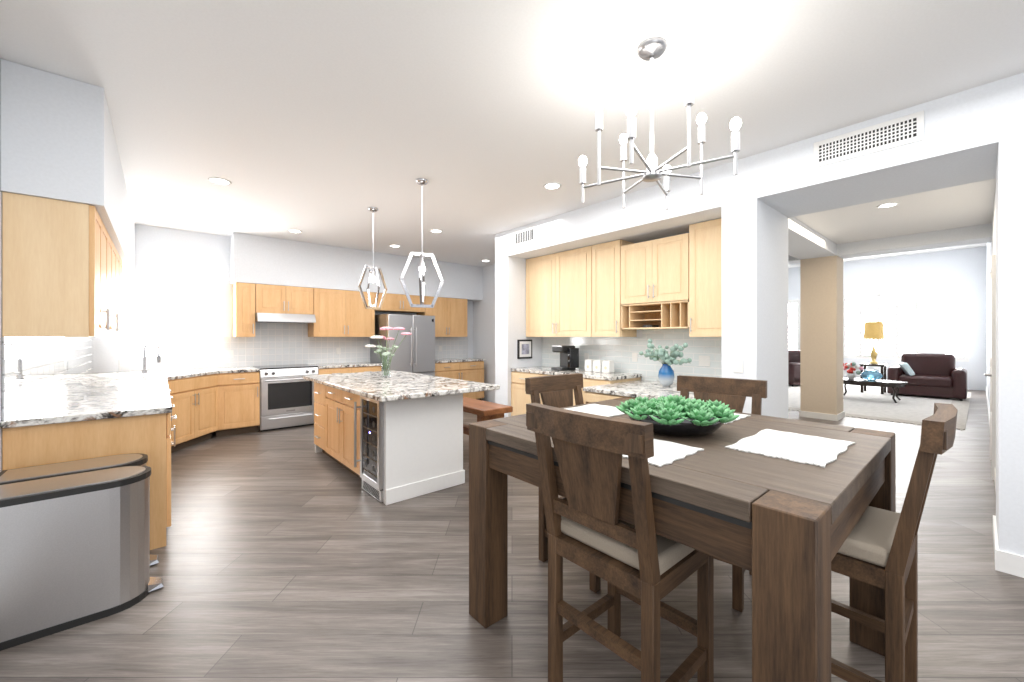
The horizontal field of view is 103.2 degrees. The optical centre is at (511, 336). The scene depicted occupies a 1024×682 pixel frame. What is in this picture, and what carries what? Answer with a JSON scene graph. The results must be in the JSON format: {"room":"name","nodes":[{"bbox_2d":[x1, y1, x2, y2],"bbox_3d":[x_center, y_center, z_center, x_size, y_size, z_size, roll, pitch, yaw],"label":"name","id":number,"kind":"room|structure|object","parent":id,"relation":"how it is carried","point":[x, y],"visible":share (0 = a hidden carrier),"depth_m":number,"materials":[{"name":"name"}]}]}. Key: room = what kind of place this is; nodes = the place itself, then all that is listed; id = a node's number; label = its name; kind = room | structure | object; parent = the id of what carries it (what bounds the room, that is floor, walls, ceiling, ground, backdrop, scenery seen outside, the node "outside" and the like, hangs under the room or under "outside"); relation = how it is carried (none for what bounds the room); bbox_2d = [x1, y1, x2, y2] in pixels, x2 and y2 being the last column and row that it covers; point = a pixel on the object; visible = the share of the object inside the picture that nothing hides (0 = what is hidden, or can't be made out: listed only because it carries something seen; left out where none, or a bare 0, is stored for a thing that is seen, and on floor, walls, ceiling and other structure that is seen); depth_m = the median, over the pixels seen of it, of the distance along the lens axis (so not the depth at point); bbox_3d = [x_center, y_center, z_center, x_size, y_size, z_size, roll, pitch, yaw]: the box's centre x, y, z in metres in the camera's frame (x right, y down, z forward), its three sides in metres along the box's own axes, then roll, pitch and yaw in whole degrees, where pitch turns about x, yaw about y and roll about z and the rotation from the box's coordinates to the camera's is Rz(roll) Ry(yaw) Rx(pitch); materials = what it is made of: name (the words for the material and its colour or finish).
{"room":"kitchen","nodes":[
{"label":"kitchen","id":0,"kind":"room"},
{"bbox_2d":[0,59,1,471],"bbox_3d":[-1.441,-0.070,0.472,0.240,2.900,12.600,0,0,-41],"label":"wall","id":1,"kind":"structure","parent":0,"point":[0,290],"depth_m":2.22,"materials":[{"name":"paint"}]},
{"bbox_2d":[1,59,134,276],"bbox_3d":[-3.931,-1.159,3.837,0.398,0.718,3.948,0,0,-41],"label":"soffit","id":2,"kind":"structure","parent":0,"point":[58,140],"depth_m":2.37,"materials":[{"name":"paint"}]},
{"bbox_2d":[2,192,104,339],"bbox_3d":[-2.816,-0.399,2.520,0.355,0.798,0.459,0,0,-41],"label":"upper cabinet","id":3,"kind":"object","parent":2,"relation":"attached to","point":[61,291],"depth_m":2.35,"materials":[{"name":"brown wood"}]},
{"bbox_2d":[105,227,112,336],"bbox_3d":[-3.059,-0.399,2.801,0.355,0.798,0.521,0,0,-41],"label":"upper cabinet","id":4,"kind":"object","parent":2,"relation":"attached to","point":[108,241],"depth_m":3.13,"materials":[{"name":"brown wood"}]},
{"bbox_2d":[113,243,116,336],"bbox_3d":[-3.319,-0.399,3.101,0.355,0.798,0.522,0,0,-41],"label":"upper cabinet","id":5,"kind":"object","parent":2,"relation":"attached to","point":[114,248],"depth_m":3.54,"materials":[{"name":"brown wood"}]},
{"bbox_2d":[117,251,120,336],"bbox_3d":[-3.583,-0.399,3.406,0.355,0.798,0.521,0,0,-41],"label":"upper cabinet","id":6,"kind":"object","parent":2,"relation":"attached to","point":[118,256],"depth_m":3.88,"materials":[{"name":"brown wood"}]},
{"bbox_2d":[121,259,124,336],"bbox_3d":[-4.086,-0.399,3.986,0.355,0.798,0.458,0,0,-41],"label":"upper cabinet","id":7,"kind":"object","parent":2,"relation":"attached to","point":[123,319],"depth_m":4.18,"materials":[{"name":"brown wood"}]},
{"bbox_2d":[93,224,472,372],"bbox_3d":[-3.207,-0.070,7.177,6.350,2.900,0.150,0,0,-41],"label":"wall","id":8,"kind":"structure","parent":0,"point":[172,255],"depth_m":5.78,"materials":[{"name":"paint"}]},
{"bbox_2d":[118,279,221,359],"bbox_3d":[-4.821,-0.235,5.779,1.120,1.070,0.090,0,0,-41],"label":"kitchen window","id":9,"kind":"structure","parent":8,"relation":"in","point":[176,320],"depth_m":5.76,"materials":[{"name":"white glass"}]},
{"bbox_2d":[224,350,232,357],"bbox_3d":[-4.277,0.260,6.128,0.120,0.115,0.008,0,0,-41],"label":"outlet","id":10,"kind":"object","parent":8,"relation":"attached to","point":[228,353],"depth_m":6.12,"materials":[{"name":"white plastic"}]},
{"bbox_2d":[233,282,260,335],"bbox_3d":[-4.014,-0.399,6.139,0.311,0.798,0.355,0,0,-41],"label":"upper cabinet","id":11,"kind":"object","parent":8,"relation":"attached to","point":[246,296],"depth_m":6.01,"materials":[{"name":"brown wood"}]},
{"bbox_2d":[261,284,292,313],"bbox_3d":[-3.769,-0.579,6.351,0.459,0.438,0.355,0,0,-41],"label":"upper cabinet","id":12,"kind":"object","parent":8,"relation":"attached to","point":[274,298],"depth_m":6.25,"materials":[{"name":"brown wood"}]},
{"bbox_2d":[255,313,315,322],"bbox_3d":[-3.590,-0.292,6.405,0.796,0.132,0.491,0,0,-41],"label":"range hood","id":13,"kind":"object","parent":8,"relation":"attached to","point":[281,318],"visible":0.94,"depth_m":6.23,"materials":[{"name":"metal"}]},
{"bbox_2d":[293,286,312,314],"bbox_3d":[-3.511,-0.579,6.574,0.460,0.438,0.355,0,0,-41],"label":"upper cabinet","id":14,"kind":"object","parent":8,"relation":"attached to","point":[302,296],"depth_m":6.48,"materials":[{"name":"brown wood"}]},
{"bbox_2d":[301,288,348,335],"bbox_3d":[-3.144,-0.399,6.892,0.633,0.798,0.355,0,0,-41],"label":"upper cabinet","id":15,"kind":"object","parent":8,"relation":"attached to","point":[330,306],"depth_m":6.77,"materials":[{"name":"brown wood"}]},
{"bbox_2d":[336,348,340,353],"bbox_3d":[-3.068,0.250,7.176,0.075,0.115,0.008,0,0,-41],"label":"outlet","id":16,"kind":"object","parent":8,"relation":"attached to","point":[338,350],"depth_m":7.17,"materials":[{"name":"white plastic"}]},
{"bbox_2d":[349,291,376,335],"bbox_3d":[-2.781,-0.399,7.207,0.567,0.798,0.355,0,0,-41],"label":"upper cabinet","id":17,"kind":"object","parent":8,"relation":"attached to","point":[361,320],"depth_m":7.09,"materials":[{"name":"brown wood"}]},
{"bbox_2d":[377,293,404,311],"bbox_3d":[-2.352,-0.639,7.578,0.557,0.318,0.355,0,0,-41],"label":"upper cabinet","id":18,"kind":"object","parent":8,"relation":"attached to","point":[392,302],"depth_m":7.49,"materials":[{"name":"brown wood"}]},
{"bbox_2d":[405,295,424,311],"bbox_3d":[-2.021,-0.639,7.865,0.557,0.318,0.355,0,0,-41],"label":"upper cabinet","id":19,"kind":"object","parent":8,"relation":"attached to","point":[415,299],"depth_m":7.77,"materials":[{"name":"brown wood"}]},
{"bbox_2d":[417,296,448,335],"bbox_3d":[-1.596,-0.399,8.233,0.557,0.798,0.355,0,0,-41],"label":"upper cabinet","id":20,"kind":"object","parent":8,"relation":"attached to","point":[440,310],"depth_m":8.13,"materials":[{"name":"brown wood"}]},
{"bbox_2d":[449,298,466,335],"bbox_3d":[-1.265,-0.399,8.519,0.557,0.798,0.355,0,0,-41],"label":"upper cabinet","id":21,"kind":"object","parent":8,"relation":"attached to","point":[457,307],"depth_m":8.41,"materials":[{"name":"brown wood"}]},
{"bbox_2d":[230,232,482,300],"bbox_3d":[-2.454,-1.159,7.491,4.500,0.718,0.358,0,0,-41],"label":"soffit","id":22,"kind":"structure","parent":0,"point":[255,259],"depth_m":6.81,"materials":[{"name":"paint"}]},
{"bbox_2d":[473,264,494,402],"bbox_3d":[0.082,-0.070,8.115,0.150,2.900,2.740,0,0,-41],"label":"wall","id":23,"kind":"structure","parent":0,"point":[484,328],"depth_m":8.73,"materials":[{"name":"paint"}]},
{"bbox_2d":[0,390,1023,681],"bbox_3d":[3.251,1.430,5.793,20.500,0.100,14.500,0,0,-41],"label":"floor","id":24,"kind":"structure","parent":0,"point":[288,554],"depth_m":2.17,"materials":[{"name":"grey wood"}]},
{"bbox_2d":[0,453,158,564],"bbox_3d":[-2.405,1.048,2.282,0.638,0.664,0.306,0,0,-41],"label":"trash can","id":25,"kind":"object","parent":24,"relation":"on","point":[9,476],"visible":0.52,"depth_m":2.24,"materials":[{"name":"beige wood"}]},
{"bbox_2d":[0,466,163,650],"bbox_3d":[-2.182,1.048,2.039,0.658,0.664,0.306,0,0,-41],"label":"trash can","id":26,"kind":"object","parent":24,"relation":"on","point":[74,550],"visible":1,"depth_m":1.94,"materials":[{"name":"silver metal"}]},
{"bbox_2d":[2,396,180,549],"bbox_3d":[-2.755,0.940,2.746,0.743,0.880,0.721,0,0,-41],"label":"base cabinet","id":27,"kind":"object","parent":24,"relation":"on","point":[156,437],"depth_m":2.53,"materials":[{"name":"brown wood"}]},
{"bbox_2d":[1,368,224,427],"bbox_3d":[-3.605,0.480,4.111,1.245,0.040,3.957,0,0,-41],"label":"countertop","id":28,"kind":"structure","parent":27,"relation":"on","point":[103,395],"depth_m":2.98,"materials":[{"name":"white stone"}]},
{"bbox_2d":[169,388,176,395],"bbox_3d":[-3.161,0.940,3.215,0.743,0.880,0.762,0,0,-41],"label":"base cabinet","id":29,"kind":"object","parent":24,"relation":"on","point":[172,391],"depth_m":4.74,"materials":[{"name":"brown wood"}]},
{"bbox_2d":[173,376,232,448],"bbox_3d":[-4.331,0.940,5.169,1.061,0.880,1.408,0,0,-41],"label":"base cabinet","id":30,"kind":"object","parent":24,"relation":"on","point":[206,402],"depth_m":5.28,"materials":[{"name":"brown wood"}]},
{"bbox_2d":[217,368,259,371],"bbox_3d":[-4.053,0.480,5.907,0.568,0.040,0.657,0,0,-41],"label":"countertop","id":31,"kind":"structure","parent":30,"relation":"on","point":[218,369],"depth_m":5.73,"materials":[{"name":"white stone"}]},
{"bbox_2d":[225,372,259,434],"bbox_3d":[-4.028,0.940,5.904,0.528,0.880,0.690,0,0,-41],"label":"base cabinet","id":32,"kind":"object","parent":24,"relation":"on","point":[246,385],"depth_m":5.75,"materials":[{"name":"brown wood"}]},
{"bbox_2d":[253,364,317,431],"bbox_3d":[-3.517,0.917,6.320,0.780,0.925,0.701,0,0,-41],"label":"range","id":33,"kind":"object","parent":24,"relation":"on","point":[287,396],"visible":0.79,"depth_m":6.07,"materials":[{"name":"metal"}]},
{"bbox_2d":[318,368,356,374],"bbox_3d":[-3.028,0.940,6.797,0.572,0.880,0.651,0,0,-41],"label":"base cabinet","id":34,"kind":"object","parent":24,"relation":"on","point":[321,371],"depth_m":6.53,"materials":[{"name":"brown wood"}]},
{"bbox_2d":[310,360,372,367],"bbox_3d":[-2.855,0.480,6.944,1.033,0.040,0.657,0,0,-41],"label":"countertop","id":35,"kind":"structure","parent":34,"relation":"on","point":[358,361],"depth_m":6.73,"materials":[{"name":"white stone"}]},
{"bbox_2d":[357,364,380,372],"bbox_3d":[-2.686,0.940,7.093,0.572,0.880,0.651,0,0,-41],"label":"base cabinet","id":36,"kind":"object","parent":24,"relation":"on","point":[360,367],"depth_m":6.88,"materials":[{"name":"brown wood"}]},
{"bbox_2d":[303,378,464,504],"bbox_3d":[-1.436,0.940,4.313,0.870,0.880,2.028,0,0,-41],"label":"kitchen island","id":37,"kind":"object","parent":24,"relation":"on","point":[394,436],"depth_m":3.61,"materials":[{"name":"brown wood"}]},
{"bbox_2d":[303,370,498,401],"bbox_3d":[-1.301,0.480,4.350,1.170,0.040,2.280,0,0,-41],"label":"island countertop","id":38,"kind":"structure","parent":37,"relation":"on","point":[399,386],"depth_m":3.86,"materials":[{"name":"white stone"}]},
{"bbox_2d":[365,326,411,376],"bbox_3d":[-1.421,0.169,4.650,0.484,0.580,0.312,0,0,-41],"label":"vase","id":39,"kind":"object","parent":38,"relation":"on","point":[383,355],"visible":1,"depth_m":4.63,"materials":[{"name":"white plant"}]},
{"bbox_2d":[370,314,434,375],"bbox_3d":[-2.007,0.492,7.514,0.915,1.775,0.852,0,0,-41],"label":"fridge","id":40,"kind":"object","parent":24,"relation":"on","point":[414,352],"visible":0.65,"depth_m":7.25,"materials":[{"name":"metal"}]},
{"bbox_2d":[433,360,464,396],"bbox_3d":[-1.461,0.940,8.154,0.669,0.880,0.651,0,0,-41],"label":"base cabinet","id":41,"kind":"object","parent":24,"relation":"on","point":[454,369],"depth_m":7.98,"materials":[{"name":"brown wood"}]},
{"bbox_2d":[465,360,484,399],"bbox_3d":[-1.045,0.940,8.515,0.670,0.880,0.651,0,0,-41],"label":"base cabinet","id":42,"kind":"object","parent":24,"relation":"on","point":[474,369],"depth_m":8.34,"materials":[{"name":"brown wood"}]},
{"bbox_2d":[435,356,476,363],"bbox_3d":[-1.242,0.480,8.341,1.255,0.040,0.657,0,0,-41],"label":"countertop","id":43,"kind":"structure","parent":42,"relation":"on","point":[458,357],"depth_m":8.27,"materials":[{"name":"grey stone"}]},
{"bbox_2d":[463,397,512,434],"bbox_3d":[-0.628,1.070,4.880,0.400,0.620,1.500,0,0,-41],"label":"bench","id":44,"kind":"object","parent":24,"relation":"on","point":[483,410],"visible":0.35,"depth_m":4.41,"materials":[{"name":"brown wood"}]},
{"bbox_2d":[525,373,600,592],"bbox_3d":[0.446,0.820,2.540,0.510,1.120,0.555,0,0,-41],"label":"chair","id":45,"kind":"object","parent":24,"relation":"on","point":[555,391],"visible":0.17,"depth_m":2.63,"materials":[{"name":"brown wood"}]},
{"bbox_2d":[511,218,721,415],"bbox_3d":[0.978,0.115,4.763,1.176,2.530,2.913,0,0,-41],"label":"tall cabinet","id":46,"kind":"object","parent":24,"relation":"on","point":[605,301],"visible":0.48,"depth_m":4.79,"materials":[{"name":"brown wood"}]},
{"bbox_2d":[551,345,578,370],"bbox_3d":[0.721,0.281,5.506,0.280,0.335,0.260,0,0,-41],"label":"coffee maker","id":47,"kind":"object","parent":46,"relation":"on","point":[569,357],"visible":1,"depth_m":5.45,"materials":[{"name":"black plastic"}]},
{"bbox_2d":[585,359,591,370],"bbox_3d":[1.031,0.373,5.338,0.111,0.151,0.110,0,0,-41],"label":"canister","id":48,"kind":"object","parent":46,"relation":"on","point":[588,362],"depth_m":5.29,"materials":[{"name":"white ceramic"}]},
{"bbox_2d":[592,359,600,371],"bbox_3d":[1.123,0.373,5.232,0.111,0.151,0.110,0,0,-41],"label":"canister","id":49,"kind":"object","parent":46,"relation":"on","point":[596,364],"depth_m":5.20,"materials":[{"name":"white ceramic"}]},
{"bbox_2d":[601,360,613,372],"bbox_3d":[1.214,0.373,5.127,0.111,0.151,0.110,0,0,-41],"label":"canister","id":50,"kind":"object","parent":46,"relation":"on","point":[604,366],"depth_m":5.09,"materials":[{"name":"white ceramic"}]},
{"bbox_2d":[639,339,691,385],"bbox_3d":[1.645,0.271,4.335,0.310,0.497,0.578,0,0,-41],"label":"vase","id":51,"kind":"object","parent":46,"relation":"on","point":[666,376],"visible":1,"depth_m":4.24,"materials":[{"name":"blue glass"}]},
{"bbox_2d":[526,403,713,681],"bbox_3d":[0.417,0.820,1.552,0.555,1.120,0.510,0,0,-41],"label":"chair","id":52,"kind":"object","parent":24,"relation":"on","point":[644,565],"visible":0.92,"depth_m":1.42,"materials":[{"name":"brown wood"}]},
{"bbox_2d":[469,397,895,681],"bbox_3d":[0.755,0.905,1.924,1.340,0.950,1.420,0,0,-41],"label":"dining table","id":53,"kind":"object","parent":24,"relation":"on","point":[780,529],"visible":0.73,"depth_m":1.25,"materials":[{"name":"brown wood"}]},
{"bbox_2d":[565,404,624,416],"bbox_3d":[0.449,0.426,2.307,0.471,0.005,0.322,0,0,-41],"label":"placemat","id":54,"kind":"object","parent":53,"relation":"on","point":[603,410],"visible":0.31,"depth_m":2.34,"materials":[{"name":"white fabric"}]},
{"bbox_2d":[622,439,703,466],"bbox_3d":[0.456,0.426,1.612,0.322,0.005,0.471,0,0,-41],"label":"placemat","id":55,"kind":"object","parent":53,"relation":"on","point":[667,452],"visible":0.31,"depth_m":1.49,"materials":[{"name":"white fabric"}]},
{"bbox_2d":[616,394,739,435],"bbox_3d":[0.756,0.349,1.883,0.511,0.159,0.530,0,0,-41],"label":"succulent bowl","id":56,"kind":"object","parent":53,"relation":"on","point":[676,415],"visible":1,"depth_m":1.74,"materials":[{"name":"black ceramic"}]},
{"bbox_2d":[724,413,750,423],"bbox_3d":[1.021,0.426,2.273,0.322,0.005,0.471,0,0,-41],"label":"placemat","id":57,"kind":"object","parent":53,"relation":"on","point":[741,416],"visible":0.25,"depth_m":2.16,"materials":[{"name":"white fabric"}]},
{"bbox_2d":[725,429,854,467],"bbox_3d":[1.100,0.426,1.601,0.471,0.005,0.322,0,0,-41],"label":"placemat","id":58,"kind":"object","parent":53,"relation":"on","point":[811,450],"visible":0.98,"depth_m":1.57,"materials":[{"name":"white fabric"}]},
{"bbox_2d":[677,375,766,611],"bbox_3d":[1.157,0.820,2.388,0.510,1.120,0.555,0,0,41],"label":"chair","id":59,"kind":"object","parent":24,"relation":"on","point":[733,393],"visible":0.12,"depth_m":2.48,"materials":[{"name":"brown wood"}]},
{"bbox_2d":[799,255,844,420],"bbox_3d":[5.360,0.020,7.024,0.530,2.720,0.530,0,0,-41],"label":"column","id":60,"kind":"structure","parent":24,"relation":"on","point":[821,337],"depth_m":6.86,"materials":[{"name":"paint"}]},
{"bbox_2d":[788,384,970,430],"bbox_3d":[7.460,1.374,9.869,6.340,0.012,4.850,0,0,-41],"label":"rug","id":61,"kind":"object","parent":24,"relation":"on","point":[873,402],"visible":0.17,"depth_m":8.10,"materials":[{"name":"beige carpet"}]},
{"bbox_2d":[788,350,799,386],"bbox_3d":[7.998,0.876,11.691,0.950,0.980,1.000,0,0,-12],"label":"armchair","id":62,"kind":"object","parent":61,"relation":"on","point":[793,367],"visible":0.23,"depth_m":11.17,"materials":[{"name":"leather"}]},
{"bbox_2d":[860,363,886,393],"bbox_3d":[8.886,1.013,9.979,0.500,0.706,0.450,0,0,-41],"label":"console table","id":63,"kind":"object","parent":61,"relation":"on","point":[883,373],"visible":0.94,"depth_m":9.95,"materials":[{"name":"black wood"}]},
{"bbox_2d":[863,322,884,363],"bbox_3d":[8.889,0.144,9.975,0.400,1.030,0.400,0,0,-41],"label":"table lamp","id":64,"kind":"object","parent":63,"relation":"on","point":[873,330],"visible":0.96,"depth_m":9.88,"materials":[{"name":"gold metal"}]},
{"bbox_2d":[843,378,907,402],"bbox_3d":[7.758,1.148,8.837,0.760,0.416,1.240,0,0,-41],"label":"coffee table","id":65,"kind":"object","parent":61,"relation":"on","point":[892,384],"visible":0.75,"depth_m":8.56,"materials":[{"name":"black wood"}]},
{"bbox_2d":[843,362,863,378],"bbox_3d":[7.615,0.750,9.104,0.211,0.378,0.422,0,0,-41],"label":"flower arrangement","id":66,"kind":"object","parent":65,"relation":"on","point":[851,371],"visible":0.98,"depth_m":9.06,"materials":[{"name":"red plant"}]},
{"bbox_2d":[860,370,882,380],"bbox_3d":[7.791,0.829,8.799,0.380,0.220,0.380,0,0,-41],"label":"bowl","id":67,"kind":"object","parent":65,"relation":"on","point":[873,375],"visible":1,"depth_m":8.70,"materials":[{"name":"blue glass"}]},
{"bbox_2d":[887,353,967,400],"bbox_3d":[9.551,0.876,9.358,0.958,0.980,1.250,0,0,-41],"label":"sofa","id":68,"kind":"object","parent":61,"relation":"on","point":[933,374],"visible":0.94,"depth_m":9.21,"materials":[{"name":"leather"}]},
{"bbox_2d":[831,403,957,681],"bbox_3d":[1.340,0.820,1.599,0.510,1.120,0.555,0,0,-41],"label":"chair","id":69,"kind":"object","parent":24,"relation":"on","point":[879,548],"visible":0.52,"depth_m":1.38,"materials":[{"name":"brown wood"}]},
{"bbox_2d":[0,0,1023,266],"bbox_3d":[2.139,-1.570,3.639,9.800,0.100,12.700,0,0,-41],"label":"ceiling","id":70,"kind":"structure","parent":0,"point":[326,122],"depth_m":2.54,"materials":[{"name":"paint"}]},
{"bbox_2d":[208,177,231,184],"bbox_3d":[-2.843,-1.516,3.954,0.189,0.006,0.189,0,0,25],"label":"recessed light","id":71,"kind":"object","parent":70,"relation":"in","point":[222,181],"depth_m":3.95,"materials":[{"name":"white"}]},
{"bbox_2d":[287,229,301,232],"bbox_3d":[-3.113,-1.516,5.824,0.189,0.006,0.189,0,0,10],"label":"recessed light","id":72,"kind":"object","parent":70,"relation":"in","point":[292,230],"depth_m":5.78,"materials":[{"name":"white"}]},
{"bbox_2d":[358,207,386,309],"bbox_3d":[-1.641,-0.922,4.796,0.411,1.193,0.360,0,0,-41],"label":"pendant light","id":73,"kind":"object","parent":70,"relation":"hanging from","point":[373,269],"visible":1,"depth_m":4.77,"materials":[{"name":"silver metal"}]},
{"bbox_2d":[399,178,443,307],"bbox_3d":[-0.873,-0.902,3.940,0.421,1.233,0.304,0,0,-41],"label":"pendant light","id":74,"kind":"object","parent":70,"relation":"hanging from","point":[422,181],"visible":0.98,"depth_m":3.92,"materials":[{"name":"silver metal"}]},
{"bbox_2d":[430,229,442,232],"bbox_3d":[-1.086,-1.516,5.820,0.189,0.006,0.189,0,0,43],"label":"recessed light","id":75,"kind":"object","parent":70,"relation":"in","point":[432,230],"depth_m":5.81,"materials":[{"name":"white"}]},
{"bbox_2d":[543,182,561,189],"bbox_3d":[0.406,-1.516,4.083,0.189,0.006,0.189,0,0,40],"label":"recessed light","id":76,"kind":"object","parent":70,"relation":"in","point":[550,185],"depth_m":4.06,"materials":[{"name":"white"}]},
{"bbox_2d":[579,37,740,209],"bbox_3d":[0.734,-1.145,2.131,0.786,0.749,0.783,0,0,-41],"label":"chandelier","id":77,"kind":"object","parent":70,"relation":"hanging from","point":[652,49],"visible":1,"depth_m":2.09,"materials":[{"name":"silver metal"}]},
{"bbox_2d":[877,202,898,207],"bbox_3d":[4.326,-1.516,4.674,0.189,0.006,0.189,0,0,40],"label":"recessed light","id":78,"kind":"object","parent":70,"relation":"in","point":[891,204],"depth_m":4.68,"materials":[{"name":"white"}]},
{"bbox_2d":[788,217,991,264],"bbox_3d":[4.389,-1.430,5.258,4.280,0.180,2.400,0,0,-41],"label":"beam","id":79,"kind":"structure","parent":70,"relation":"attached to","point":[805,241],"depth_m":6.01,"materials":[{"name":"paint"}]},
{"bbox_2d":[495,72,1023,555],"bbox_3d":[3.258,-0.070,2.630,0.870,2.900,9.710,0,0,-41],"label":"wall","id":80,"kind":"structure","parent":0,"point":[971,136],"depth_m":3.19,"materials":[{"name":"paint"}]},
{"bbox_2d":[517,340,531,358],"bbox_3d":[0.192,0.180,5.994,0.280,0.280,0.024,0,0,-41],"label":"picture frame","id":81,"kind":"object","parent":80,"relation":"attached to","point":[524,349],"visible":0.95,"depth_m":5.97,"materials":[{"name":"black plastic"}]},
{"bbox_2d":[514,226,534,246],"bbox_3d":[0.168,-1.365,5.523,0.012,0.210,0.410,0,0,-41],"label":"air vent","id":82,"kind":"object","parent":80,"relation":"in","point":[524,236],"visible":1,"depth_m":5.52,"materials":[{"name":"white metal"}]},
{"bbox_2d":[584,352,742,372],"bbox_3d":[1.483,0.265,4.533,0.694,0.145,2.265,0,0,-41],"label":"outlets","id":83,"kind":"object","parent":80,"relation":"attached to","point":[705,361],"visible":0.85,"depth_m":4.36,"materials":[{"name":"white plastic"}]},
{"bbox_2d":[814,110,923,167],"bbox_3d":[2.479,-1.375,2.855,0.012,0.190,0.590,0,0,-41],"label":"air vent","id":84,"kind":"object","parent":80,"relation":"in","point":[901,131],"visible":1,"depth_m":2.83,"materials":[{"name":"white metal"}]},
{"bbox_2d":[788,246,986,389],"bbox_3d":[10.284,-0.470,12.679,0.150,3.700,9.700,0,0,-41],"label":"wall","id":85,"kind":"structure","parent":0,"point":[926,274],"depth_m":11.16,"materials":[{"name":"paint"}]},
{"bbox_2d":[788,283,968,361],"bbox_3d":[10.569,-0.380,12.178,0.055,2.060,4.170,0,0,-41],"label":"window","id":86,"kind":"structure","parent":85,"relation":"in","point":[897,313],"depth_m":11.63,"materials":[{"name":"white glass"}]},
{"bbox_2d":[788,243,986,267],"bbox_3d":[7.733,-2.370,10.469,7.600,0.100,9.700,0,0,-41],"label":"ceiling","id":87,"kind":"structure","parent":0,"point":[914,252],"depth_m":11.16,"materials":[{"name":"paint"}]},
{"bbox_2d":[987,190,995,409],"bbox_3d":[7.957,-0.470,6.661,11.850,3.700,0.150,0,0,-41],"label":"wall","id":88,"kind":"structure","parent":0,"point":[991,248],"depth_m":6.34,"materials":[{"name":"paint"}]},
{"bbox_2d":[984,255,995,479],"bbox_3d":[5.028,0.295,4.276,1.040,2.170,0.077,0,0,-41],"label":"hall door","id":89,"kind":"structure","parent":88,"relation":"in","point":[992,374],"depth_m":3.92,"materials":[{"name":"white wood"}]},
{"bbox_2d":[986,386,1023,577],"bbox_3d":[5.892,1.320,4.912,16.660,0.120,9.710,0,0,-41],"label":"baseboard","id":90,"kind":"structure","parent":88,"relation":"attached to","point":[1009,563],"depth_m":2.38,"materials":[{"name":"white wood"}]}
]}

